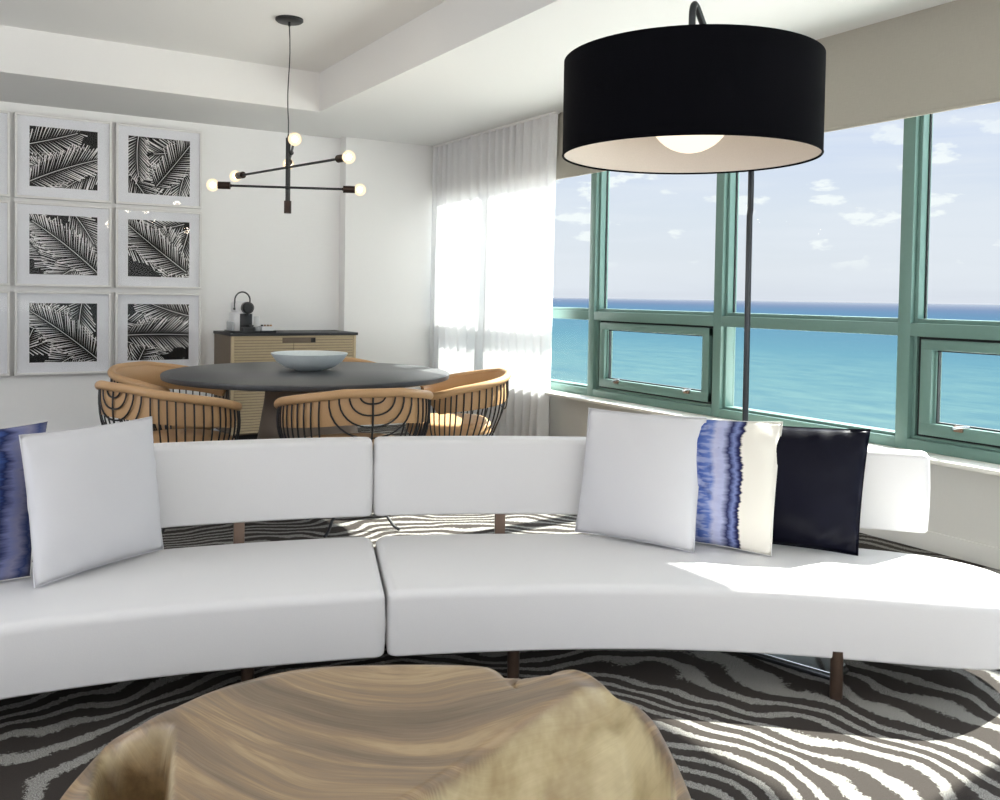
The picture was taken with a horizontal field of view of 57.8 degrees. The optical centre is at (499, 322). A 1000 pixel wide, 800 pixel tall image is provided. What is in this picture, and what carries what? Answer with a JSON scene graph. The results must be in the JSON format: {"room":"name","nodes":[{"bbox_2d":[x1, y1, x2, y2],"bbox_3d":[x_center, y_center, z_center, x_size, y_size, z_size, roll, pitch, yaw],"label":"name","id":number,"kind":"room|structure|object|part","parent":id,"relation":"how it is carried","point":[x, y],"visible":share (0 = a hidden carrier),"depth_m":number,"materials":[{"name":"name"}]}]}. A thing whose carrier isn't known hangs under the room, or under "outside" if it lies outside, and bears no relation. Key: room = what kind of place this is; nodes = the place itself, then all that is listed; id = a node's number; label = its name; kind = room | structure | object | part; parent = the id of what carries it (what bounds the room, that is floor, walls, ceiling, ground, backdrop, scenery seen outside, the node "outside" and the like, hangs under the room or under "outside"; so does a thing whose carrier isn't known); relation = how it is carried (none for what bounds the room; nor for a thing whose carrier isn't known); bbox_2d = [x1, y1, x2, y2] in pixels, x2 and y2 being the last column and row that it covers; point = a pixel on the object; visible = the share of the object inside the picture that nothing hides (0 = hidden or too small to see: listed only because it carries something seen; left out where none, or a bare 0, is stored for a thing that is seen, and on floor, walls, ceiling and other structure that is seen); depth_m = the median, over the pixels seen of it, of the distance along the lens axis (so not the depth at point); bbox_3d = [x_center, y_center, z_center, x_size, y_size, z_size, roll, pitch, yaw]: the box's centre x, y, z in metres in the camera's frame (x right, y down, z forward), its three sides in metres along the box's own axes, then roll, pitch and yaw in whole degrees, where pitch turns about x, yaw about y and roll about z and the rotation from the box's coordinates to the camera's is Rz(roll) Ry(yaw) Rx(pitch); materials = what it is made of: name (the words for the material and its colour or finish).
{"room":"living room","nodes":[
{"label":"living room","id":0,"kind":"room"},
{"bbox_2d":[0,101,340,431],"bbox_3d":[-4.258,-0.394,6.951,6.320,2.750,0.200,0,2,-32],"label":"wall","id":1,"kind":"structure","parent":0,"point":[287,265],"depth_m":8.01,"materials":[{"name":"white paint"}]},
{"bbox_2d":[0,110,9,196],"bbox_3d":[-4.106,-1.306,6.856,0.700,0.660,0.059,0,2,-32],"label":"framed print","id":2,"kind":"object","parent":1,"relation":"attached to","point":[4,115],"visible":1,"depth_m":7.01,"materials":[{"name":"white paint"}]},
{"bbox_2d":[0,200,9,285],"bbox_3d":[-4.117,-0.616,6.876,0.700,0.660,0.059,0,2,-32],"label":"framed print","id":3,"kind":"object","parent":1,"relation":"attached to","point":[4,204],"visible":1,"depth_m":7.03,"materials":[{"name":"white paint"}]},
{"bbox_2d":[0,291,9,375],"bbox_3d":[-4.128,0.084,6.896,0.700,0.663,0.059,0,2,-32],"label":"framed print","id":4,"kind":"object","parent":1,"relation":"attached to","point":[4,295],"visible":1,"depth_m":7.05,"materials":[{"name":"white paint"}]},
{"bbox_2d":[14,291,110,375],"bbox_3d":[-3.504,0.083,7.279,0.700,0.663,0.059,0,2,-32],"label":"framed print","id":5,"kind":"object","parent":1,"relation":"attached to","point":[56,333],"visible":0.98,"depth_m":7.26,"materials":[{"name":"white paper"}]},
{"bbox_2d":[14,112,111,203],"bbox_3d":[-3.482,-1.307,7.239,0.700,0.660,0.059,0,2,-32],"label":"framed print","id":6,"kind":"object","parent":1,"relation":"attached to","point":[56,157],"visible":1,"depth_m":7.22,"materials":[{"name":"white paint"}]},
{"bbox_2d":[14,201,111,287],"bbox_3d":[-3.493,-0.617,7.259,0.700,0.660,0.059,0,2,-32],"label":"framed print","id":7,"kind":"object","parent":1,"relation":"attached to","point":[56,245],"visible":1,"depth_m":7.24,"materials":[{"name":"white paper"}]},
{"bbox_2d":[114,292,200,365],"bbox_3d":[-2.885,0.082,7.660,0.688,0.663,0.059,0,2,-32],"label":"framed print","id":8,"kind":"object","parent":1,"relation":"attached to","point":[153,327],"visible":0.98,"depth_m":7.65,"materials":[{"name":"white paper"}]},
{"bbox_2d":[114,207,201,288],"bbox_3d":[-2.874,-0.618,7.639,0.688,0.660,0.059,0,2,-32],"label":"framed print","id":9,"kind":"object","parent":1,"relation":"attached to","point":[154,248],"visible":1,"depth_m":7.63,"materials":[{"name":"white paper"}]},
{"bbox_2d":[115,122,201,208],"bbox_3d":[-2.863,-1.308,7.620,0.688,0.660,0.059,0,2,-32],"label":"framed print","id":10,"kind":"object","parent":1,"relation":"attached to","point":[155,166],"visible":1,"depth_m":7.61,"materials":[{"name":"white paint"}]},
{"bbox_2d":[338,137,432,426],"bbox_3d":[-1.026,-0.397,8.854,1.180,2.750,0.340,0,2,-32],"label":"wall column","id":11,"kind":"structure","parent":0,"point":[385,233],"depth_m":8.62,"materials":[{"name":"white paint"}]},
{"bbox_2d":[0,0,955,145],"bbox_3d":[-0.803,-1.790,2.467,7.520,0.510,11.460,0,2,-32],"label":"ceiling","id":12,"kind":"structure","parent":0,"point":[417,72],"depth_m":6.17,"materials":[{"name":"paint"}]},
{"bbox_2d":[208,15,364,213],"bbox_3d":[-1.363,-1.328,5.824,0.930,1.245,1.401,0,2,-32],"label":"pendant lamp","id":13,"kind":"object","parent":12,"relation":"hanging from","point":[290,20],"visible":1,"depth_m":5.83,"materials":[{"name":"black metal"}]},
{"bbox_2d":[208,180,231,189],"bbox_3d":[-1.792,-0.876,5.779,0.150,0.080,0.104,0,2,-32],"label":"bulb","id":14,"kind":"object","parent":13,"relation":"attached to","point":[212,184],"depth_m":5.76,"materials":[{"name":"white glass"}]},
{"bbox_2d":[231,171,245,180],"bbox_3d":[-1.821,-1.019,6.286,0.087,0.080,0.155,0,2,-32],"label":"bulb","id":15,"kind":"object","parent":13,"relation":"attached to","point":[235,176],"depth_m":6.26,"materials":[{"name":"white glass"}]},
{"bbox_3d":[-1.371,-0.871,5.837,0.730,0.032,0.031,1,2,-9],"label":"arm","id":16,"kind":"part","parent":13,"relation":"part of","materials":[{"name":"black metal"}]},
{"bbox_3d":[-1.369,-0.999,5.851,0.030,0.435,0.031,0,2,-32],"label":"stem","id":17,"kind":"part","parent":13,"relation":"part of","materials":[{"name":"black metal"}]},
{"bbox_3d":[-1.359,-1.556,5.835,0.019,0.710,0.007,0,2,-32],"label":"cord","id":18,"kind":"part","parent":13,"relation":"part of","materials":[{"name":"black metal"}]},
{"bbox_3d":[-1.347,-1.096,5.849,0.031,0.032,0.880,1,2,-14],"label":"arm","id":19,"kind":"part","parent":13,"relation":"part of","materials":[{"name":"black metal"}]},
{"bbox_2d":[290,134,299,145],"bbox_3d":[-1.220,-1.080,5.365,0.093,0.080,0.154,0,2,-32],"label":"bulb","id":20,"kind":"object","parent":13,"relation":"attached to","point":[294,138],"depth_m":5.30,"materials":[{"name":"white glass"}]},
{"bbox_2d":[335,152,353,162],"bbox_3d":[-0.916,-0.978,5.381,0.087,0.080,0.155,0,2,-32],"label":"bulb","id":21,"kind":"object","parent":13,"relation":"attached to","point":[348,156],"depth_m":5.33,"materials":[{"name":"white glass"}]},
{"bbox_2d":[342,185,364,194],"bbox_3d":[-0.949,-0.865,5.896,0.150,0.080,0.104,0,2,-32],"label":"bulb","id":22,"kind":"object","parent":13,"relation":"attached to","point":[359,189],"depth_m":5.87,"materials":[{"name":"white glass"}]},
{"bbox_2d":[429,111,559,435],"bbox_3d":[-0.114,-0.339,7.978,0.135,2.685,2.070,0,2,-32],"label":"curtain","id":23,"kind":"object","parent":12,"relation":"hanging from","point":[494,190],"visible":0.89,"depth_m":7.74,"materials":[{"name":"white fabric"}]},
{"bbox_2d":[556,0,999,179],"bbox_3d":[0.852,-1.364,6.502,0.014,0.520,5.528,0,2,-32],"label":"roller blind","id":24,"kind":"object","parent":12,"relation":"hanging from","point":[943,57],"visible":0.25,"depth_m":4.54,"materials":[{"name":"fabric"}]},
{"bbox_2d":[0,424,999,799],"bbox_3d":[-0.817,1.223,2.575,7.600,0.120,11.460,0,2,-32],"label":"rug","id":25,"kind":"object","parent":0,"point":[734,726],"depth_m":2.74,"materials":[{"name":"carpet"}]},
{"bbox_2d":[107,361,228,430],"bbox_3d":[-2.148,0.657,5.912,0.663,0.777,0.836,1,2,13],"label":"dining chair","id":26,"kind":"object","parent":25,"relation":"on","point":[146,374],"visible":0.23,"depth_m":6.04,"materials":[{"name":"brown wood"}]},
{"bbox_3d":[-2.197,0.347,5.916,0.552,0.159,0.836,1,2,13],"label":"rail","id":27,"kind":"part","parent":26,"relation":"part of","materials":[{"name":"brown wood"}]},
{"bbox_3d":[-2.087,0.627,5.897,0.540,0.108,0.570,1,2,13],"label":"seat","id":28,"kind":"part","parent":26,"relation":"part of","materials":[{"name":"beige leather"}]},
{"bbox_2d":[95,380,241,532],"bbox_3d":[-1.796,0.692,4.904,0.836,0.777,0.663,2,2,39],"label":"dining chair","id":29,"kind":"object","parent":25,"relation":"on","point":[121,401],"visible":0.54,"depth_m":4.62,"materials":[{"name":"beige leather"}]},
{"bbox_3d":[-1.826,0.384,4.853,0.836,0.159,0.552,2,2,39],"label":"rail","id":30,"kind":"part","parent":29,"relation":"part of","materials":[{"name":"brown wood"}]},
{"bbox_2d":[98,389,240,442],"bbox_3d":[-1.809,0.528,4.880,0.808,0.396,0.586,2,2,39],"label":"frame","id":31,"kind":"object","parent":29,"relation":"on","point":[165,408],"depth_m":4.62,"materials":[{"name":"black metal"}]},
{"bbox_3d":[-1.756,0.660,4.951,0.570,0.108,0.540,2,2,39],"label":"seat","id":32,"kind":"part","parent":29,"relation":"part of","materials":[{"name":"beige leather"}]},
{"bbox_2d":[213,330,357,439],"bbox_3d":[-1.888,0.534,7.989,1.121,0.912,0.563,0,2,-32],"label":"sideboard","id":33,"kind":"object","parent":25,"relation":"on","point":[228,347],"visible":0.34,"depth_m":7.62,"materials":[{"name":"grey wood"}]},
{"bbox_2d":[224,330,275,332],"bbox_3d":[-2.122,0.073,7.700,0.365,0.018,0.270,0,2,-32],"label":"serving tray","id":34,"kind":"object","parent":33,"relation":"on","point":[229,331],"visible":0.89,"depth_m":7.59,"materials":[{"name":"black plastic"}]},
{"bbox_2d":[226,321,233,330],"bbox_3d":[-2.274,0.032,7.637,0.013,0.082,0.185,0,2,-32],"label":"storage box","id":35,"kind":"object","parent":34,"relation":"on","point":[230,325],"visible":0.87,"depth_m":7.60,"materials":[{"name":"grey plastic"}]},
{"bbox_2d":[229,291,254,330],"bbox_3d":[-2.178,-0.096,7.663,0.170,0.338,0.234,0,2,-32],"label":"coffee machine","id":36,"kind":"object","parent":34,"relation":"on","point":[241,314],"visible":0.94,"depth_m":7.61,"materials":[{"name":"black plastic"}]},
{"bbox_3d":[-2.174,-0.185,7.641,0.146,0.160,0.020,0,2,-32],"label":"hoop handle","id":37,"kind":"part","parent":36,"relation":"part of","materials":[{"name":"black metal"}]},
{"bbox_3d":[-2.138,-0.003,7.630,0.103,0.144,0.012,0,2,-32],"label":"panel","id":38,"kind":"part","parent":36,"relation":"part of","materials":[{"name":"black plastic"}]},
{"bbox_2d":[241,325,254,330],"bbox_3d":[-2.116,0.048,7.605,0.105,0.056,0.061,0,2,-32],"label":"drip tray","id":39,"kind":"object","parent":36,"relation":"on","point":[243,327],"depth_m":7.59,"materials":[{"name":"black plastic"}]},
{"bbox_2d":[253,316,259,326],"bbox_3d":[-2.100,0.009,7.775,0.076,0.125,0.076,0,2,-32],"label":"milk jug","id":40,"kind":"object","parent":34,"relation":"on","point":[256,318],"visible":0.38,"depth_m":7.75,"materials":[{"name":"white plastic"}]},
{"bbox_2d":[258,326,273,330],"bbox_3d":[-1.992,0.052,7.714,0.100,0.045,0.100,0,2,-32],"label":"box","id":41,"kind":"object","parent":34,"relation":"on","point":[263,328],"visible":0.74,"depth_m":7.67,"materials":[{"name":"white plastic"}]},
{"bbox_3d":[-1.986,0.529,7.622,0.498,0.800,0.022,0,2,-32],"label":"door","id":42,"kind":"part","parent":33,"relation":"part of","materials":[{"name":"brown wood"}]},
{"bbox_3d":[-1.721,0.152,7.765,0.291,0.042,0.008,0,2,-32],"label":"finger pull","id":43,"kind":"part","parent":33,"relation":"part of","materials":[{"name":"grey wood"}]},
{"bbox_3d":[-1.541,0.528,7.896,0.538,0.800,0.022,0,2,-32],"label":"door","id":44,"kind":"part","parent":33,"relation":"part of","materials":[{"name":"brown wood"}]},
{"bbox_2d":[160,362,448,438],"bbox_3d":[-1.198,0.686,5.678,1.750,0.763,1.750,0,2,-32],"label":"dining table","id":45,"kind":"object","parent":25,"relation":"on","point":[277,381],"visible":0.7,"depth_m":5.39,"materials":[{"name":"grey wood"}]},
{"bbox_2d":[271,350,347,370],"bbox_3d":[-1.210,0.246,5.760,0.480,0.110,0.480,0,2,-32],"label":"bowl","id":46,"kind":"object","parent":45,"relation":"on","point":[299,360],"visible":1,"depth_m":5.61,"materials":[{"name":"white ceramic"}]},
{"bbox_2d":[274,388,432,537],"bbox_3d":[-0.772,0.710,4.848,0.836,0.777,0.663,0,2,-25],"label":"dining chair","id":47,"kind":"object","parent":25,"relation":"on","point":[385,406],"visible":0.59,"depth_m":4.57,"materials":[{"name":"beige leather"}]},
{"bbox_3d":[-0.848,0.991,4.768,0.016,0.217,0.284,2,2,20],"label":"leg","id":48,"kind":"part","parent":47,"relation":"part of","materials":[{"name":"black metal"}]},
{"bbox_3d":[-0.797,0.676,4.903,0.570,0.108,0.540,0,2,-25],"label":"seat","id":49,"kind":"part","parent":47,"relation":"part of","materials":[{"name":"beige fabric"}]},
{"bbox_2d":[276,397,429,441],"bbox_3d":[-0.759,0.547,4.820,0.808,0.396,0.586,0,2,-25],"label":"frame","id":50,"kind":"object","parent":47,"relation":"on","point":[292,412],"depth_m":4.57,"materials":[{"name":"black metal"}]},
{"bbox_3d":[-0.744,0.403,4.788,0.836,0.159,0.552,0,2,-25],"label":"rail","id":51,"kind":"part","parent":47,"relation":"part of","materials":[{"name":"brown wood"}]},
{"bbox_3d":[-0.662,0.991,4.852,0.284,0.217,0.016,2,2,20],"label":"leg","id":52,"kind":"part","parent":47,"relation":"part of","materials":[{"name":"black metal"}]},
{"bbox_2d":[342,357,375,362],"bbox_3d":[-1.212,0.656,6.465,0.836,0.777,0.663,1,2,-10],"label":"dining chair","id":53,"kind":"object","parent":25,"relation":"on","point":[346,359],"visible":0.02,"depth_m":6.75,"materials":[{"name":"beige leather"}]},
{"bbox_2d":[60,665,691,799],"bbox_3d":[-0.215,0.973,1.594,1.211,0.456,1.022,0,2,-32],"label":"coffee table","id":54,"kind":"object","parent":25,"relation":"on","point":[353,732],"visible":1,"depth_m":1.69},
{"bbox_2d":[406,368,510,435],"bbox_3d":[-0.273,0.689,5.849,0.663,0.777,0.836,1,2,-10],"label":"dining chair","id":55,"kind":"object","parent":25,"relation":"on","point":[467,391],"visible":0.8,"depth_m":5.56,"materials":[{"name":"beige leather"}]},
{"bbox_3d":[-0.333,0.657,5.838,0.540,0.108,0.570,1,2,-10],"label":"seat","id":56,"kind":"part","parent":55,"relation":"part of","materials":[{"name":"beige fabric"}]},
{"bbox_2d":[421,380,508,435],"bbox_3d":[-0.245,0.526,5.848,0.586,0.396,0.808,1,2,-10],"label":"frame","id":57,"kind":"object","parent":55,"relation":"on","point":[450,397],"depth_m":5.55,"materials":[{"name":"black metal"}]},
{"bbox_3d":[-0.213,0.381,5.849,0.552,0.159,0.836,1,2,-10],"label":"rail","id":58,"kind":"part","parent":55,"relation":"part of","materials":[{"name":"brown wood"}]},
{"bbox_2d":[0,436,999,699],"bbox_3d":[-0.349,0.820,2.815,4.063,0.687,2.062,0,2,-32],"label":"sofa","id":59,"kind":"object","parent":25,"relation":"on","point":[241,605],"visible":0.79,"depth_m":2.90,"materials":[{"name":"white leather"}]},
{"bbox_2d":[0,421,47,581],"bbox_3d":[-1.679,0.575,2.816,0.528,0.468,0.357,0,2,-32],"label":"throw pillow","id":60,"kind":"object","parent":59,"relation":"on","point":[15,536],"visible":0.61,"depth_m":2.90,"materials":[{"name":"blue fabric"}]},
{"bbox_2d":[19,416,163,587],"bbox_3d":[-1.334,0.573,3.004,0.463,0.470,0.308,0,2,-32],"label":"throw pillow","id":61,"kind":"object","parent":59,"relation":"on","point":[92,492],"visible":1,"depth_m":2.94,"materials":[{"name":"white fabric"}]},
{"bbox_3d":[-1.393,0.921,2.765,2.215,0.206,0.764,0,2,-24],"label":"seat","id":62,"kind":"part","parent":59,"relation":"part of","materials":[{"name":"white fabric"}]},
{"bbox_3d":[-0.982,0.907,3.407,0.040,0.460,0.036,0,2,-19],"label":"post","id":63,"kind":"part","parent":59,"relation":"part of","materials":[{"name":"brown wood"}]},
{"bbox_3d":[-0.780,1.082,2.800,0.040,0.150,0.040,0,2,-32],"label":"leg","id":64,"kind":"part","parent":59,"relation":"part of","materials":[{"name":"brown wood"}]},
{"bbox_3d":[-1.484,0.597,3.152,2.141,0.297,0.256,0,2,-27],"label":"backrest","id":65,"kind":"part","parent":59,"relation":"part of","materials":[{"name":"white fabric"}]},
{"bbox_3d":[-0.002,0.917,3.606,0.040,0.460,0.036,1,2,-4],"label":"post","id":66,"kind":"part","parent":59,"relation":"part of","materials":[{"name":"brown wood"}]},
{"bbox_3d":[0.044,1.091,2.967,0.040,0.150,0.040,0,2,-32],"label":"leg","id":67,"kind":"part","parent":59,"relation":"part of","materials":[{"name":"brown wood"}]},
{"bbox_2d":[575,408,706,552],"bbox_3d":[0.580,0.583,3.455,0.400,0.488,0.443,0,2,-32],"label":"throw pillow","id":68,"kind":"object","parent":59,"relation":"on","point":[640,483],"visible":1,"depth_m":3.41,"materials":[{"name":"white fabric"}]},
{"bbox_3d":[0.565,0.618,3.567,2.141,0.297,0.256,1,2,4],"label":"backrest","id":69,"kind":"part","parent":59,"relation":"part of","materials":[{"name":"white leather"}]},
{"bbox_3d":[0.626,0.942,3.175,2.215,0.206,0.764,1,2,1],"label":"seat","id":70,"kind":"part","parent":59,"relation":"part of","materials":[{"name":"white fabric"}]},
{"bbox_2d":[651,414,782,555],"bbox_3d":[0.854,0.598,3.437,0.392,0.468,0.461,0,2,-32],"label":"throw pillow","id":71,"kind":"object","parent":59,"relation":"on","point":[737,465],"visible":0.7,"depth_m":3.36,"materials":[{"name":"fabric"}]},
{"bbox_2d":[772,426,870,555],"bbox_3d":[1.139,0.613,3.415,0.399,0.448,0.418,0,2,-32],"label":"throw pillow","id":72,"kind":"object","parent":59,"relation":"on","point":[820,479],"visible":0.67,"depth_m":3.34,"materials":[{"name":"black fabric"}]},
{"bbox_3d":[1.064,1.110,2.865,0.040,0.150,0.040,0,2,-32],"label":"leg","id":73,"kind":"part","parent":59,"relation":"part of","materials":[{"name":"brown wood"}]},
{"bbox_2d":[562,1,848,679],"bbox_3d":[0.801,0.016,3.306,1.234,2.303,0.948,0,2,-32],"label":"floor lamp","id":74,"kind":"object","parent":25,"relation":"on","point":[692,98],"visible":0.94,"depth_m":2.85,"materials":[{"name":"fabric"}]},
{"bbox_3d":[0.671,-0.747,3.196,0.296,0.296,0.296,0,2,-32],"label":"globe bulb","id":75,"kind":"part","parent":74,"relation":"part of","materials":[{"name":"white glass"}]},
{"bbox_3d":[0.668,-0.587,3.200,0.898,0.007,0.898,0,2,-32],"label":"rim trim","id":76,"kind":"part","parent":74,"relation":"part of","materials":[{"name":"black fabric"}]},
{"bbox_3d":[0.671,-0.752,3.195,0.894,0.330,0.894,0,2,-32],"label":"lamp shade","id":77,"kind":"part","parent":74,"relation":"part of","materials":[{"name":"black fabric"}]},
{"bbox_3d":[0.954,1.152,3.475,0.395,0.025,0.988,1,2,-3],"label":"plate","id":78,"kind":"part","parent":74,"relation":"part of","materials":[{"name":"metal"}]},
{"bbox_2d":[549,396,999,547],"bbox_3d":[2.438,0.936,4.393,0.250,0.455,11.170,0,2,-32],"label":"wall","id":79,"kind":"structure","parent":0,"point":[964,504],"depth_m":4.48,"materials":[{"name":"paint"}]},
{"bbox_2d":[550,307,588,394],"bbox_3d":[0.393,-0.485,7.594,0.120,2.056,1.335,0,2,-32],"label":"window","id":80,"kind":"structure","parent":79,"relation":"in","point":[557,312],"depth_m":7.23,"materials":[{"name":"green metal"}]},
{"bbox_3d":[0.395,0.508,7.593,0.120,0.072,1.265,0,2,-32],"label":"rail","id":81,"kind":"part","parent":80,"relation":"part of","materials":[{"name":"green metal"}]},
{"bbox_2d":[587,171,713,415],"bbox_3d":[1.078,-0.441,6.450,0.150,2.056,1.333,0,2,-32],"label":"window","id":82,"kind":"structure","parent":79,"relation":"in","point":[603,321],"depth_m":6.71,"materials":[{"name":"green metal"}]},
{"bbox_3d":[1.093,0.552,6.457,0.120,0.072,1.263,0,2,-32],"label":"rail","id":83,"kind":"part","parent":82,"relation":"part of","materials":[{"name":"green metal"}]},
{"bbox_3d":[1.092,0.260,6.445,0.074,0.488,1.159,0,2,-32],"label":"sash","id":84,"kind":"part","parent":82,"relation":"part of","materials":[{"name":"green metal"}]},
{"bbox_2d":[522,389,999,475],"bbox_3d":[2.343,0.679,4.384,0.420,0.022,10.870,0,2,-32],"label":"window sill","id":85,"kind":"structure","parent":79,"relation":"on","point":[948,461],"depth_m":5.92,"materials":[{"name":"stone"}]},
{"bbox_2d":[711,134,903,446],"bbox_3d":[1.788,-0.397,5.323,0.120,2.056,1.333,0,2,-32],"label":"window","id":86,"kind":"structure","parent":79,"relation":"in","point":[726,319],"depth_m":5.79,"materials":[{"name":"green metal"}]},
{"bbox_3d":[1.790,0.596,5.322,0.120,0.072,1.263,0,2,-32],"label":"rail","id":87,"kind":"part","parent":86,"relation":"part of","materials":[{"name":"green metal"}]},
{"bbox_2d":[859,528,999,569],"bbox_3d":[2.297,1.112,4.372,0.012,0.100,10.870,0,2,-32],"label":"baseboard","id":88,"kind":"structure","parent":79,"relation":"attached to","point":[985,555],"depth_m":4.50,"materials":[{"name":"paint"}]},
{"bbox_2d":[895,114,999,464],"bbox_3d":[2.502,-0.351,4.132,0.150,2.056,1.444,0,2,-32],"label":"window","id":89,"kind":"structure","parent":79,"relation":"in","point":[922,341],"depth_m":4.66,"materials":[{"name":"green metal"}]},
{"bbox_3d":[2.517,0.642,4.139,0.120,0.072,1.374,0,2,-32],"label":"rail","id":90,"kind":"part","parent":89,"relation":"part of","materials":[{"name":"green metal"}]},
{"bbox_3d":[2.515,0.350,4.127,0.074,0.488,1.270,0,2,-32],"label":"sash","id":91,"kind":"part","parent":89,"relation":"part of","materials":[{"name":"green metal"}]},
{"bbox_3d":[2.248,0.516,4.419,0.016,0.028,0.088,0,2,-28],"label":"lever","id":92,"kind":"part","parent":89,"relation":"part of","materials":[{"name":"metal"}]},
{"label":"outside","id":93,"kind":"structure","parent":0,"visible":0},
{"bbox_2d":[551,298,999,429],"bbox_3d":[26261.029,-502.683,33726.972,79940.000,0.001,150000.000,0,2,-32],"label":"sea","id":94,"kind":"structure","parent":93,"point":[833,376],"depth_m":680.39,"materials":[{"name":"liquid"}]}
]}

